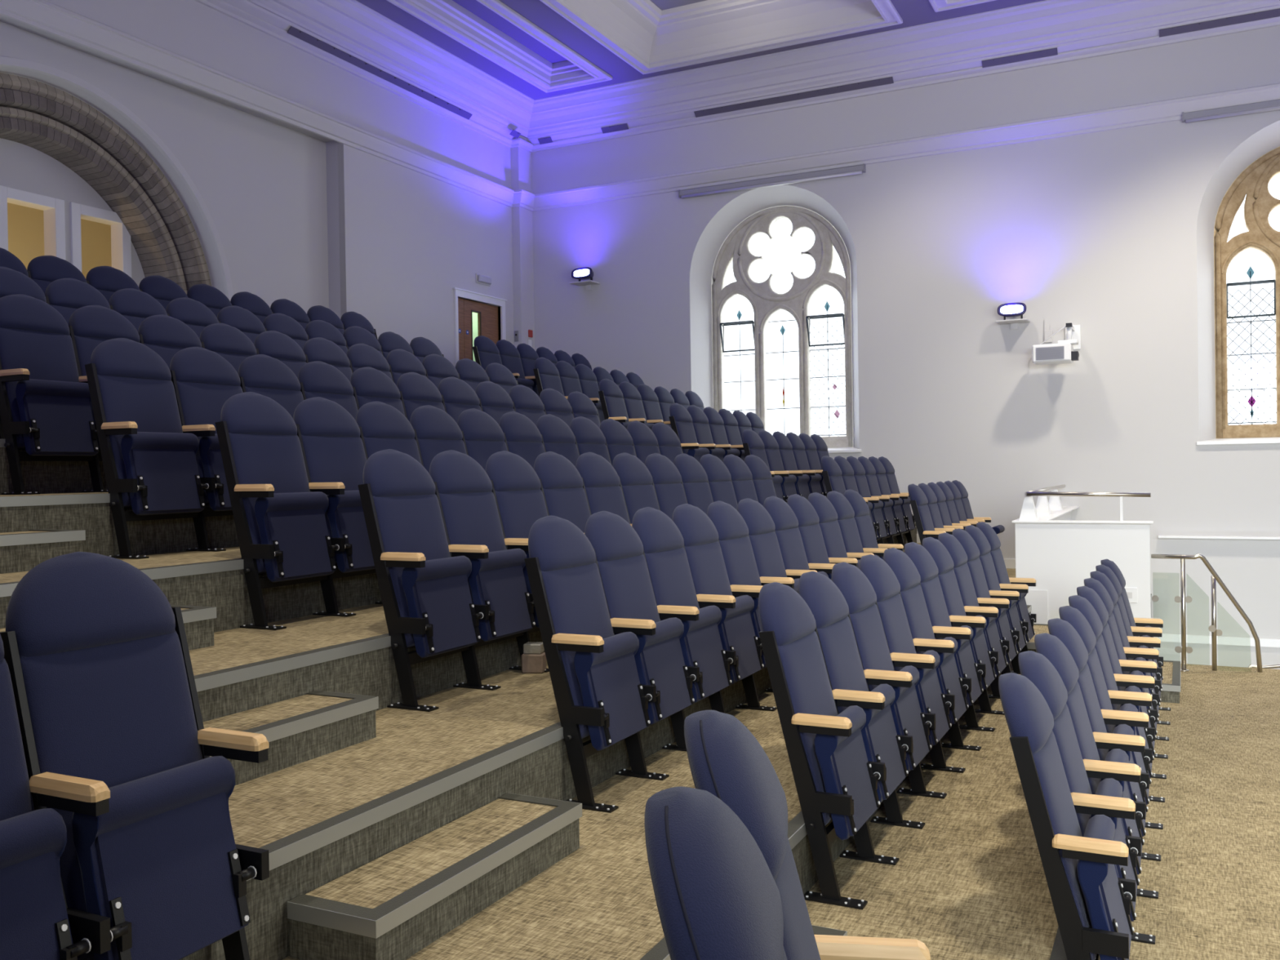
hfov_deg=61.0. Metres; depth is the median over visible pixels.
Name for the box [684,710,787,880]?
cushion
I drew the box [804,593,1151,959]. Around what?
floor
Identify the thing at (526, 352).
cushion
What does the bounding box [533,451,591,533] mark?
seat
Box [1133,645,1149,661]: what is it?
seat cushion
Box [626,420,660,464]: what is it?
seat
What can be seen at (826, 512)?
cushion
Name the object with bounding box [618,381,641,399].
cushion
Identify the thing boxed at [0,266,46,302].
cushion
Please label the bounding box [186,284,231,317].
seat
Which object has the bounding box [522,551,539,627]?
seat cushion
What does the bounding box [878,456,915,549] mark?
seat
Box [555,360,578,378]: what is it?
cushion
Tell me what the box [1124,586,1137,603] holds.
outlet
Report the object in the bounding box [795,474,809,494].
seat cushion
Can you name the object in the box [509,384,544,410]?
cushion
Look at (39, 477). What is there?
floor
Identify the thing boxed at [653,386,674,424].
seat
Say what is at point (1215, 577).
glass balustrade
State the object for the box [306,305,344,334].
seat
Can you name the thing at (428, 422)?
cushion
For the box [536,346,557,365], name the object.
seat
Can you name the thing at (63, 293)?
cushion
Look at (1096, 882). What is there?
seat cushion
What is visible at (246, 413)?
cushion
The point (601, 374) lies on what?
cushion
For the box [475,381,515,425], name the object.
seat
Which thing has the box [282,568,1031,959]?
floor
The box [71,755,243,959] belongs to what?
seat cushion
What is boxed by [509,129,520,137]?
air vent
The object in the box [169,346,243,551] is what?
seat
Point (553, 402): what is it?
cushion
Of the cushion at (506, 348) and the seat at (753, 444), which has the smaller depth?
the seat at (753, 444)
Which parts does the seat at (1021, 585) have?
backrest, frame, armrest, armrest, frame, seat panel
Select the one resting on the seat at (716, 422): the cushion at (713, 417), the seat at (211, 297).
the cushion at (713, 417)
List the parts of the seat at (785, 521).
frame, backrest, armrest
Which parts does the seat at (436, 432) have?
frame, backrest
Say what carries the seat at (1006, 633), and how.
on the floor at (971, 883)
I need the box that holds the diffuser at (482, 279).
[477,275,491,284]
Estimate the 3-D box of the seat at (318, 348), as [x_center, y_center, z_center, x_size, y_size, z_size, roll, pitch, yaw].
[-2.466,-0.571,8.899,0.490,1.224,0.547,-1,1,26]
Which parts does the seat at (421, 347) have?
backrest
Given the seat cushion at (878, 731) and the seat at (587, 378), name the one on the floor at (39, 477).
the seat at (587, 378)
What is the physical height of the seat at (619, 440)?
1.224 m
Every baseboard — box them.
[911,510,1015,568]
[1024,589,1139,636]
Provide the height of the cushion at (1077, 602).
0.258 m
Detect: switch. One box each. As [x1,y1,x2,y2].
[514,330,518,342]
[1126,591,1132,598]
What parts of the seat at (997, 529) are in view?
backrest, armrest, armrest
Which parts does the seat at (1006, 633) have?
backrest, frame, armrest, foot plate, seat panel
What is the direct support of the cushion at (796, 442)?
on the seat at (798, 447)
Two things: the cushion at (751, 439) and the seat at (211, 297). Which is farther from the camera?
the cushion at (751, 439)
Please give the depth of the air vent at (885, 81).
15.94 m
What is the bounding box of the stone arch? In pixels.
[0,56,233,300]
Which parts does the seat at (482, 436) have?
frame, backrest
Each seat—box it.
[0,247,28,276]
[0,266,46,439]
[0,293,98,494]
[0,551,269,959]
[0,634,92,959]
[26,255,87,293]
[44,278,110,324]
[68,305,140,492]
[84,337,208,559]
[85,266,140,302]
[108,288,167,331]
[137,314,201,368]
[138,275,187,310]
[165,297,218,339]
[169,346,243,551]
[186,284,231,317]
[200,323,257,373]
[215,391,339,630]
[217,305,266,343]
[230,291,272,323]
[238,354,303,417]
[253,330,306,377]
[262,313,307,349]
[270,298,309,329]
[293,396,376,617]
[297,360,358,420]
[302,337,352,382]
[305,320,347,355]
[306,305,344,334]
[340,311,377,340]
[342,325,382,355]
[346,343,392,380]
[350,366,404,415]
[355,401,422,604]
[357,448,484,711]
[377,331,413,359]
[386,348,426,385]
[396,372,444,422]
[409,337,444,364]
[409,404,466,473]
[422,354,458,389]
[429,449,535,690]
[438,376,481,422]
[455,358,488,391]
[457,408,507,471]
[472,335,502,371]
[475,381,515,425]
[485,362,518,395]
[485,450,549,672]
[496,339,533,390]
[499,411,545,468]
[509,384,545,426]
[516,343,539,396]
[524,515,652,813]
[533,357,564,395]
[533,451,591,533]
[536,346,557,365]
[536,413,579,466]
[539,387,573,426]
[554,350,574,368]
[555,360,582,399]
[567,391,600,428]
[569,416,611,464]
[571,353,591,369]
[574,364,604,422]
[575,452,630,524]
[584,511,696,780]
[592,366,613,391]
[598,378,630,429]
[600,418,636,465]
[609,369,629,386]
[612,452,659,525]
[618,381,653,430]
[626,372,644,388]
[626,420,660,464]
[631,506,733,751]
[636,383,671,428]
[644,453,687,519]
[644,786,786,959]
[651,422,683,463]
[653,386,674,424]
[668,403,709,462]
[670,388,689,409]
[671,503,764,727]
[674,453,713,514]
[684,391,704,410]
[684,710,930,959]
[687,404,724,462]
[699,453,737,510]
[702,406,739,458]
[706,500,777,711]
[718,408,746,461]
[723,453,758,504]
[733,410,751,443]
[737,497,799,692]
[742,429,786,502]
[744,454,776,506]
[746,411,764,434]
[758,430,797,499]
[758,582,880,909]
[763,496,828,579]
[773,431,810,500]
[786,431,826,497]
[786,493,835,580]
[798,433,826,497]
[798,571,908,865]
[808,492,860,568]
[810,434,829,470]
[821,455,845,494]
[826,490,879,559]
[831,562,931,829]
[834,455,878,538]
[843,488,903,559]
[846,456,888,540]
[857,456,897,548]
[859,554,951,798]
[868,456,907,552]
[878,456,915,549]
[883,547,968,773]
[904,542,983,751]
[907,484,945,545]
[918,483,955,534]
[922,537,996,731]
[927,482,964,530]
[936,481,970,530]
[937,532,1008,715]
[944,480,977,526]
[951,480,1004,533]
[951,528,1017,698]
[964,524,1026,674]
[976,521,1036,674]
[998,672,1134,959]
[1017,650,1140,921]
[1034,632,1155,944]
[1048,617,1158,898]
[1058,605,1160,861]
[1068,595,1163,829]
[1076,586,1164,802]
[1084,577,1166,778]
[1089,570,1168,759]
[1095,564,1168,741]
[1100,559,1170,724]
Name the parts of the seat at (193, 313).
backrest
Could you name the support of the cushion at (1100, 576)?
on the seat at (1144, 651)
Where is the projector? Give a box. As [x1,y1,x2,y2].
[1031,322,1080,364]
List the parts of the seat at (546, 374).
frame, backrest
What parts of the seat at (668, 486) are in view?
frame, backrest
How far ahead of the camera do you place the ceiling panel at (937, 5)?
13.93 m
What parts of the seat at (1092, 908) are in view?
backrest, frame, armrest, seat panel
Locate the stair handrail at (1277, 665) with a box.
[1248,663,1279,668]
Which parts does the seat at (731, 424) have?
frame, backrest, armrest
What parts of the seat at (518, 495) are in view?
frame, armrest, backrest, foot plate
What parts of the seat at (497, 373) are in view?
backrest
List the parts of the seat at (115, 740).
frame, armrest, backrest, seat panel, frame, armrest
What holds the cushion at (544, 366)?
on the seat at (546, 374)
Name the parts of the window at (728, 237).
hopper frame, coloured glass, coloured glass, hopper frame, coloured glass, coloured glass, sill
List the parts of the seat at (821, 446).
backrest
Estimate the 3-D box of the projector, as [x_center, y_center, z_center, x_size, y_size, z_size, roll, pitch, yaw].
[5.425,-1.785,14.231,0.626,0.520,0.634,-1,1,26]
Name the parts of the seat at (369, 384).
frame, backrest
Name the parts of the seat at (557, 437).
frame, backrest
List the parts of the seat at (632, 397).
frame, backrest, armrest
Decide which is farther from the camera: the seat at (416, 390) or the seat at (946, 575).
the seat at (416, 390)
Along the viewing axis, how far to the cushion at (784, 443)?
13.50 m
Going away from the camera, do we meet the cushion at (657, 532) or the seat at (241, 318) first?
the cushion at (657, 532)
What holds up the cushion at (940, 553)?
on the seat at (946, 575)
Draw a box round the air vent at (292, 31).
[287,26,472,119]
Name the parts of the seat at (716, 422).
backrest, frame, armrest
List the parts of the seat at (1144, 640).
backrest, armrest, frame, seat panel, foot plate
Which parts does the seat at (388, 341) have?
backrest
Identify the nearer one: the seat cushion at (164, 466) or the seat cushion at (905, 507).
the seat cushion at (164, 466)
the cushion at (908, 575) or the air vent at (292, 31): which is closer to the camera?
the cushion at (908, 575)
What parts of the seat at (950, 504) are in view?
backrest, armrest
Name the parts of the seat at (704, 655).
frame, backrest, foot plate, armrest, seat panel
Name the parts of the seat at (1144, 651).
backrest, armrest, frame, seat panel, foot plate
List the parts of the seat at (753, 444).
frame, backrest, seat panel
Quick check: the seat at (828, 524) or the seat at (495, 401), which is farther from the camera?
the seat at (495, 401)
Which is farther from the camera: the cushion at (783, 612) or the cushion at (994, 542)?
the cushion at (994, 542)
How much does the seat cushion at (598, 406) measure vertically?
0.454 m
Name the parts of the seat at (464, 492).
frame, armrest, backrest, foot plate, seat panel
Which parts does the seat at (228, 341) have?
backrest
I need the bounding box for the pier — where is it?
[511,137,534,349]
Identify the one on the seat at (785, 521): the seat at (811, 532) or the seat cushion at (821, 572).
the seat cushion at (821, 572)
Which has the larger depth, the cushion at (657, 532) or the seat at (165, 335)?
the seat at (165, 335)
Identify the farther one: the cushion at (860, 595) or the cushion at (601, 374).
the cushion at (601, 374)
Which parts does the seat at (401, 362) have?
frame, backrest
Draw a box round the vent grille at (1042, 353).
[1035,346,1064,359]
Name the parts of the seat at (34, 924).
backrest, seat panel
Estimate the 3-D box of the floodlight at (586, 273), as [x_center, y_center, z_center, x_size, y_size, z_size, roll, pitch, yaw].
[-0.893,-3.250,17.539,0.400,0.330,0.300,-1,1,26]
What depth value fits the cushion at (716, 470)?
9.07 m
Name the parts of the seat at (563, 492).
frame, backrest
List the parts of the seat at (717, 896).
backrest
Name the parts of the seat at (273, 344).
backrest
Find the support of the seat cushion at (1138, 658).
on the seat at (1140, 664)
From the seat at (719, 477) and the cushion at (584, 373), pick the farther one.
the cushion at (584, 373)
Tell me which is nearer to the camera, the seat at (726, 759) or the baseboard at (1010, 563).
the seat at (726, 759)
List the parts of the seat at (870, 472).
backrest, frame, armrest, seat panel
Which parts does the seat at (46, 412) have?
frame, armrest, foot plate, backrest, seat panel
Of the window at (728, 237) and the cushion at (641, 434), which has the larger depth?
the window at (728, 237)
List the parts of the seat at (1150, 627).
backrest, armrest, frame, armrest, frame, seat panel, foot plate, foot plate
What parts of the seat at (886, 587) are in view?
backrest, frame, armrest, foot plate, seat panel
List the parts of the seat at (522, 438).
frame, backrest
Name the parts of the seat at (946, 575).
backrest, frame, armrest, foot plate, seat panel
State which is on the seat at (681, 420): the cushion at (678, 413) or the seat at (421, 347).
the cushion at (678, 413)
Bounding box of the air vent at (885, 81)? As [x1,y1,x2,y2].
[693,76,893,117]
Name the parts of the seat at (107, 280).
backrest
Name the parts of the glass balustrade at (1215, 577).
post, post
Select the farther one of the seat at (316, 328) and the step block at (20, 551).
the seat at (316, 328)
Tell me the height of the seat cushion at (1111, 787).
0.454 m
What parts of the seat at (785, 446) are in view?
backrest, frame, armrest, seat panel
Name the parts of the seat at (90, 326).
armrest, frame, backrest, foot plate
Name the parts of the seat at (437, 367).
backrest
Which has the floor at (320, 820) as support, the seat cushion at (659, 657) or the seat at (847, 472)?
the seat at (847, 472)
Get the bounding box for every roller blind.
[678,163,866,198]
[1182,98,1279,122]
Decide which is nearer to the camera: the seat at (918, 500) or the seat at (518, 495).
the seat at (518, 495)
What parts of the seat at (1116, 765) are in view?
backrest, armrest, frame, seat panel, foot plate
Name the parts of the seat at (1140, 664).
backrest, armrest, frame, seat panel, foot plate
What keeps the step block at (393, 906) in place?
on the floor at (597, 902)
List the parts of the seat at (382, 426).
frame, backrest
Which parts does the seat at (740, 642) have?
backrest, frame, armrest, seat panel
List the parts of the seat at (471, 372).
backrest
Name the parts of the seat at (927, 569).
backrest, frame, armrest, foot plate, seat panel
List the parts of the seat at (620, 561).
frame, backrest, armrest, foot plate, seat panel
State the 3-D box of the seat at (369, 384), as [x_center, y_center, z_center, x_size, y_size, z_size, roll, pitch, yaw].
[-1.835,-0.230,7.971,0.490,1.224,0.547,-1,1,26]
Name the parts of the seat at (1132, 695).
backrest, armrest, frame, seat panel, foot plate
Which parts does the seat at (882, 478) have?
backrest, frame, armrest, seat panel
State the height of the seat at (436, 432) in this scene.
1.224 m
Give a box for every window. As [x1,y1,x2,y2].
[0,185,65,259]
[69,201,131,277]
[689,185,861,453]
[1196,120,1279,444]
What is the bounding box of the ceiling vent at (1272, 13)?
[1159,8,1279,37]
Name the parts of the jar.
clear lid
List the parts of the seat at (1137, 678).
backrest, armrest, frame, seat panel, foot plate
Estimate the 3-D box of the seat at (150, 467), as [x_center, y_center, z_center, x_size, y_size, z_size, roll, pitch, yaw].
[-2.757,-0.197,6.079,0.490,1.224,0.547,-1,1,26]
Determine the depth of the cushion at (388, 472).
5.35 m
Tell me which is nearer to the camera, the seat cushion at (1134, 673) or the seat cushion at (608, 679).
the seat cushion at (608, 679)
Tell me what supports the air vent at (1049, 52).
attached to the wall at (1096, 232)
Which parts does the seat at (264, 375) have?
frame, backrest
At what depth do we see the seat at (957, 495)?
13.56 m
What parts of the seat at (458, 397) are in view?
frame, backrest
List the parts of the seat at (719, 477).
backrest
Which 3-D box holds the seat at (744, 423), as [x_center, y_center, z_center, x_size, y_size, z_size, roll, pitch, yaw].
[1.526,-0.351,14.872,0.490,1.224,0.547,-1,1,26]
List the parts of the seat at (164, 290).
backrest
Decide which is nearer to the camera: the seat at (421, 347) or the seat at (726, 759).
the seat at (726, 759)
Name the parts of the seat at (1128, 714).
backrest, armrest, frame, seat panel, foot plate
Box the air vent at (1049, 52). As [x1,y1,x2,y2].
[982,48,1057,67]
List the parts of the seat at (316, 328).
backrest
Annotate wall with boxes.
[0,21,328,313]
[0,137,145,286]
[7,202,111,278]
[44,0,514,367]
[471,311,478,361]
[531,26,1279,669]
[1011,506,1159,656]
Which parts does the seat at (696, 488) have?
backrest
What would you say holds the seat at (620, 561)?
on the floor at (597, 902)
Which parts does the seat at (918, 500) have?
frame, backrest, armrest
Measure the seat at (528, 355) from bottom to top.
1.224 m
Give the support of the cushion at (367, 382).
on the seat at (369, 384)
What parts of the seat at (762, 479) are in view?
backrest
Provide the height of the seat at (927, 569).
1.224 m
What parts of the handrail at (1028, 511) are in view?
tapered post, tapered post, tapered post, rail, flat post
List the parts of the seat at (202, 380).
frame, armrest, foot plate, backrest, seat panel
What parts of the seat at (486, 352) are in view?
frame, backrest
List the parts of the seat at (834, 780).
frame, backrest, armrest, foot plate, seat panel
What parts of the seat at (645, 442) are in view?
backrest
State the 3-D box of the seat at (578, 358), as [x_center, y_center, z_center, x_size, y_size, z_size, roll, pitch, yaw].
[-0.769,-1.336,16.604,0.490,1.224,0.592,-1,1,26]
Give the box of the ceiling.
[355,0,1044,99]
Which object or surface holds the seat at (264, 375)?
on the floor at (217, 580)
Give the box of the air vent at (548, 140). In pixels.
[537,137,552,144]
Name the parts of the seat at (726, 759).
backrest, armrest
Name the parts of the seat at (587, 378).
backrest, armrest, seat panel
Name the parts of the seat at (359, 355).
frame, backrest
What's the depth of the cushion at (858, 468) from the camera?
13.09 m
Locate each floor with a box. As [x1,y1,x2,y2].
[0,438,107,494]
[0,492,239,555]
[0,546,382,632]
[180,542,920,959]
[189,522,916,721]
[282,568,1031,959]
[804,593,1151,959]
[1128,663,1279,959]
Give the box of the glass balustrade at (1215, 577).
[1151,553,1262,672]
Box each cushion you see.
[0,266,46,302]
[0,293,70,334]
[0,634,4,662]
[0,808,73,944]
[5,551,175,657]
[15,378,98,456]
[44,278,110,308]
[68,305,140,342]
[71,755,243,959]
[90,337,171,380]
[108,288,167,317]
[120,431,204,515]
[137,314,201,348]
[165,297,218,326]
[169,346,240,386]
[199,433,231,511]
[200,323,257,355]
[220,391,297,435]
[238,354,301,391]
[253,330,306,361]
[253,491,333,582]
[293,396,360,437]
[297,360,353,395]
[302,337,350,366]
[326,489,375,573]
[350,366,400,399]
[355,401,414,439]
[362,448,435,496]
[396,372,442,402]
[401,555,478,657]
[409,404,462,439]
[422,354,458,378]
[429,449,492,493]
[438,376,479,405]
[457,408,504,441]
[467,548,532,641]
[473,335,499,354]
[475,381,513,408]
[485,362,516,385]
[485,450,541,491]
[496,339,519,357]
[499,411,542,442]
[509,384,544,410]
[515,377,533,387]
[516,343,538,359]
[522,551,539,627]
[528,515,595,571]
[532,381,537,393]
[533,451,582,488]
[534,357,559,376]
[536,413,575,443]
[539,387,572,413]
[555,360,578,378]
[567,391,597,414]
[569,416,605,444]
[573,631,644,751]
[574,364,596,381]
[575,452,620,487]
[584,511,643,561]
[592,366,613,382]
[594,402,602,409]
[599,378,622,397]
[600,418,632,444]
[612,452,653,485]
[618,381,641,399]
[620,421,630,429]
[626,420,657,445]
[631,506,684,553]
[634,617,688,724]
[636,383,657,401]
[644,422,653,430]
[644,453,681,484]
[651,422,679,446]
[653,386,674,403]
[669,403,692,422]
[671,503,718,546]
[674,453,707,483]
[679,605,727,702]
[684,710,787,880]
[687,404,708,423]
[687,447,709,456]
[699,453,731,481]
[702,406,724,425]
[706,500,748,540]
[708,448,724,457]
[717,595,758,684]
[718,408,737,426]
[723,448,739,458]
[723,453,752,480]
[733,410,751,426]
[737,497,775,535]
[738,449,745,457]
[742,429,764,448]
[744,454,771,479]
[750,597,766,668]
[758,430,778,448]
[758,582,816,645]
[763,496,798,530]
[771,475,782,484]
[773,431,792,449]
[781,474,796,497]
[786,431,804,449]
[786,493,819,526]
[793,577,799,593]
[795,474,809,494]
[798,433,816,450]
[798,571,848,628]
[808,473,821,493]
[808,492,837,523]
[810,434,827,450]
[813,705,866,840]
[817,571,828,577]
[819,475,823,493]
[821,455,841,476]
[826,490,854,519]
[826,573,831,580]
[831,562,876,613]
[834,455,853,475]
[843,488,870,516]
[846,456,865,475]
[857,456,875,475]
[859,554,900,601]
[861,684,895,802]
[867,502,872,510]
[868,456,885,474]
[871,500,885,539]
[878,456,894,473]
[881,498,895,537]
[883,547,920,591]
[890,665,919,772]
[891,497,904,533]
[901,497,913,532]
[904,542,938,582]
[907,484,928,506]
[915,649,940,746]
[918,483,937,504]
[922,537,954,574]
[927,482,946,502]
[936,481,953,501]
[936,636,957,724]
[937,532,967,567]
[944,480,961,499]
[951,480,968,498]
[951,528,979,561]
[954,625,973,706]
[964,524,991,555]
[969,615,986,689]
[976,521,1000,551]
[983,606,997,675]
[991,524,1004,533]
[995,608,1008,662]
[998,672,1053,754]
[1006,600,1017,648]
[1016,592,1026,620]
[1017,650,1067,719]
[1034,632,1079,693]
[1048,617,1088,672]
[1058,605,1096,654]
[1068,595,1102,639]
[1076,586,1108,626]
[1076,814,1117,959]
[1084,577,1113,616]
[1088,777,1122,877]
[1089,570,1118,606]
[1095,564,1122,597]
[1098,748,1128,835]
[1100,559,1125,590]
[1106,724,1133,799]
[1114,703,1137,764]
[1120,685,1142,733]
[1124,670,1144,711]
[1128,657,1146,675]
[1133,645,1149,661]
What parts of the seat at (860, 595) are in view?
backrest, frame, armrest, foot plate, seat panel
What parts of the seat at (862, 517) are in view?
backrest, armrest, frame, armrest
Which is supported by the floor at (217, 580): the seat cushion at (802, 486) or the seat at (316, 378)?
the seat at (316, 378)
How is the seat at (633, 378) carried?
on the floor at (39, 477)
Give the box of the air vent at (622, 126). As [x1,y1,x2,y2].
[600,123,628,133]
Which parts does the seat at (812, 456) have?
backrest, frame, seat panel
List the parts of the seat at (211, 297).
backrest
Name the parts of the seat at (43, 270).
backrest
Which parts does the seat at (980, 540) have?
backrest, frame, armrest, seat panel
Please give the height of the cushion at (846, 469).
0.258 m
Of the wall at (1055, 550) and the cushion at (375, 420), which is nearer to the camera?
the cushion at (375, 420)
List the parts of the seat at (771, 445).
backrest, frame, armrest, seat panel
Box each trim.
[0,0,1279,211]
[222,0,1279,144]
[1158,535,1279,539]
[1159,633,1279,647]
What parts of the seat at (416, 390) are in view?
frame, backrest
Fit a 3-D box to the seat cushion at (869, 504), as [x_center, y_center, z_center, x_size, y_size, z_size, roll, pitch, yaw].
[2.619,0.485,12.624,0.139,0.454,0.444,-1,1,26]
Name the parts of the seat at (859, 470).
backrest, armrest, frame, seat panel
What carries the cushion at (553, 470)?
on the seat at (563, 492)
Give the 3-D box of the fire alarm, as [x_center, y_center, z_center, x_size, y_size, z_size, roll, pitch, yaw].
[-1.813,-2.335,18.014,0.030,0.300,0.100,-1,1,26]
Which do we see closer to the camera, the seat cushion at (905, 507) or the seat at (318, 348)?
the seat at (318, 348)
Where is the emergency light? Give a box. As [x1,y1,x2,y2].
[475,273,491,286]
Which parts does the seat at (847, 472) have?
backrest, seat panel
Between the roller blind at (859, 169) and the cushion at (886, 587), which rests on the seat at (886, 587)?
the cushion at (886, 587)
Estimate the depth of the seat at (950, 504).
13.10 m
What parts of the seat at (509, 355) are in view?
backrest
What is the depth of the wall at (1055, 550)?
10.72 m
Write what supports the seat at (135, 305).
on the floor at (39, 477)
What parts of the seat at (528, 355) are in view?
backrest, armrest, seat panel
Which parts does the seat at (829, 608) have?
backrest, frame, armrest, foot plate, seat panel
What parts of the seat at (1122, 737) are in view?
backrest, armrest, frame, seat panel, foot plate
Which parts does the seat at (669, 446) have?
backrest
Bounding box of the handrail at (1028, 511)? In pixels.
[1018,484,1151,521]
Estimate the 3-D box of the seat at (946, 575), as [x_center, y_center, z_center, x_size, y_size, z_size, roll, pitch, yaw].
[2.157,0.999,7.312,0.490,1.224,0.547,-1,1,26]
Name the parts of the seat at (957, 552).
backrest, frame, armrest, foot plate, seat panel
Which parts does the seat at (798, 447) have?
backrest, frame, armrest, seat panel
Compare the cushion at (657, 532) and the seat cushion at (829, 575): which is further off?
the seat cushion at (829, 575)
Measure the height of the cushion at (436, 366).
0.258 m
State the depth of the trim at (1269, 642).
13.67 m
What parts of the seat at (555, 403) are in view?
backrest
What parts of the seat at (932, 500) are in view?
backrest, armrest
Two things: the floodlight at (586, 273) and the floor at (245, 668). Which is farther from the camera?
the floodlight at (586, 273)
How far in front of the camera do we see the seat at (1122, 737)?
5.21 m
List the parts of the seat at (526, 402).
backrest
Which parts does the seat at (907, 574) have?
backrest, frame, armrest, foot plate, seat panel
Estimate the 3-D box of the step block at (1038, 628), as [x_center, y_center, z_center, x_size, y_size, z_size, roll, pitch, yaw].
[3.681,1.487,10.025,0.335,0.149,1.238,-1,1,26]
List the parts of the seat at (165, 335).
frame, backrest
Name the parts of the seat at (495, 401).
frame, backrest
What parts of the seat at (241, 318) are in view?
backrest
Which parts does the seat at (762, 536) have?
backrest, foot plate, frame, armrest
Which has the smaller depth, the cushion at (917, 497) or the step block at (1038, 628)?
the step block at (1038, 628)
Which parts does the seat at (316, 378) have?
frame, backrest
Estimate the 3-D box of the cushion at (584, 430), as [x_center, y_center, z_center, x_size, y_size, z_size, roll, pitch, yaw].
[-0.452,-0.405,9.105,0.178,0.258,0.494,-1,1,26]
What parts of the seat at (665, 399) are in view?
backrest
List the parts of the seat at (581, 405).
backrest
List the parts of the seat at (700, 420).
backrest, frame, armrest, seat panel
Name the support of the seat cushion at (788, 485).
on the seat at (771, 445)
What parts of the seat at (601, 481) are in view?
frame, backrest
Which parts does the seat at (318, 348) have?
backrest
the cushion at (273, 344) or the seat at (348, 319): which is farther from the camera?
the seat at (348, 319)
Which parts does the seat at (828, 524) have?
backrest, frame, armrest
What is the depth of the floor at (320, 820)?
4.02 m
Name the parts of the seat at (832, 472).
frame, backrest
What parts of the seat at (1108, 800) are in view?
backrest, armrest, frame, seat panel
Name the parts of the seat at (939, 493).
backrest, armrest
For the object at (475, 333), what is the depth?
18.33 m
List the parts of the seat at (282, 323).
backrest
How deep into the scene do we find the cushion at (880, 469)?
14.02 m
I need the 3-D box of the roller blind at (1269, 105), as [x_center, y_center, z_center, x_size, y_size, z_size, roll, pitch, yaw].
[8.196,-4.597,13.107,2.970,0.134,0.075,-1,1,26]
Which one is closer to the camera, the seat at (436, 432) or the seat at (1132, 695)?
the seat at (1132, 695)
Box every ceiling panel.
[386,0,612,93]
[539,0,902,74]
[928,0,995,12]
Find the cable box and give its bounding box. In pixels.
[1044,320,1052,342]
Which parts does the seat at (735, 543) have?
frame, backrest, armrest, foot plate, seat panel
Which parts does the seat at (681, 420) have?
frame, backrest, armrest, seat panel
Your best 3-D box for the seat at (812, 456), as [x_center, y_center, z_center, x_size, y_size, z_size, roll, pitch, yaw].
[2.368,-0.018,14.458,0.490,1.224,0.547,-1,1,26]
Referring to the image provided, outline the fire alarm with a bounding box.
[528,329,533,346]
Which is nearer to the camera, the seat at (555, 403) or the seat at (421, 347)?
the seat at (555, 403)
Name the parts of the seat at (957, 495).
backrest, armrest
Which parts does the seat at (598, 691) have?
frame, backrest, armrest, foot plate, seat panel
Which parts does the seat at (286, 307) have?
backrest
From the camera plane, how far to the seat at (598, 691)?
4.74 m
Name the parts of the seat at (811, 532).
backrest, frame, armrest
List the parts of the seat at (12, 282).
frame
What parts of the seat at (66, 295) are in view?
frame, backrest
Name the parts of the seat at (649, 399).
frame, backrest, armrest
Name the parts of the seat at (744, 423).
backrest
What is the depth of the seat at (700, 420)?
13.44 m
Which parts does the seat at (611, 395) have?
frame, backrest, armrest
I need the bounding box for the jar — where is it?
[521,641,546,673]
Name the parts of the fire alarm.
notice plate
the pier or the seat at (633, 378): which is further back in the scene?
the pier
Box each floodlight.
[569,266,599,290]
[995,302,1030,329]
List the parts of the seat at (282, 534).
frame, armrest, foot plate, backrest, seat panel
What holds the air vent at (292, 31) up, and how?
attached to the wall at (408, 237)
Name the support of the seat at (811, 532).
on the floor at (597, 902)
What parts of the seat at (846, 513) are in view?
backrest, armrest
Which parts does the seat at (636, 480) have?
frame, backrest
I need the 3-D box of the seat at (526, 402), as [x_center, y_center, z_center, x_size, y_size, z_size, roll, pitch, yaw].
[-0.914,-0.264,9.862,0.490,1.224,0.547,-1,1,26]
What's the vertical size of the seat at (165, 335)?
1.224 m
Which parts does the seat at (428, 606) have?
frame, armrest, backrest, foot plate, seat panel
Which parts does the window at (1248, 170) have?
sill, coloured glass, hopper frame, coloured glass, coloured glass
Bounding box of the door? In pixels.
[452,287,506,364]
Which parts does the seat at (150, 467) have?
frame, armrest, foot plate, backrest, seat panel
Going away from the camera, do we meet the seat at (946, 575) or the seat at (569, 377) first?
the seat at (946, 575)
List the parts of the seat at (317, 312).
backrest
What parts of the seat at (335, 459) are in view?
frame, armrest, backrest, foot plate, seat panel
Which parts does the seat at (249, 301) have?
backrest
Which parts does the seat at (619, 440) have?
frame, backrest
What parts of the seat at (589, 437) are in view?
backrest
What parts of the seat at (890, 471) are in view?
backrest, frame, armrest, seat panel, frame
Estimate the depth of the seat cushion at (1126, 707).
5.79 m
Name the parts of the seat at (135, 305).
backrest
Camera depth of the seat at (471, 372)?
10.74 m
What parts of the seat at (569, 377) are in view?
backrest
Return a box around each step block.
[0,528,85,573]
[0,604,216,650]
[203,690,378,785]
[287,792,582,959]
[811,924,847,936]
[1017,623,1049,653]
[1160,660,1180,703]
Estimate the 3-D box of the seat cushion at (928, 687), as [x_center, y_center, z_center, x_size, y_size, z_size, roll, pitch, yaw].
[1.559,1.182,5.910,0.139,0.454,0.444,-1,1,26]
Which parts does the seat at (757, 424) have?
backrest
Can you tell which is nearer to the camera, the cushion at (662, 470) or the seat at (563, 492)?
the seat at (563, 492)
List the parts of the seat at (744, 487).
backrest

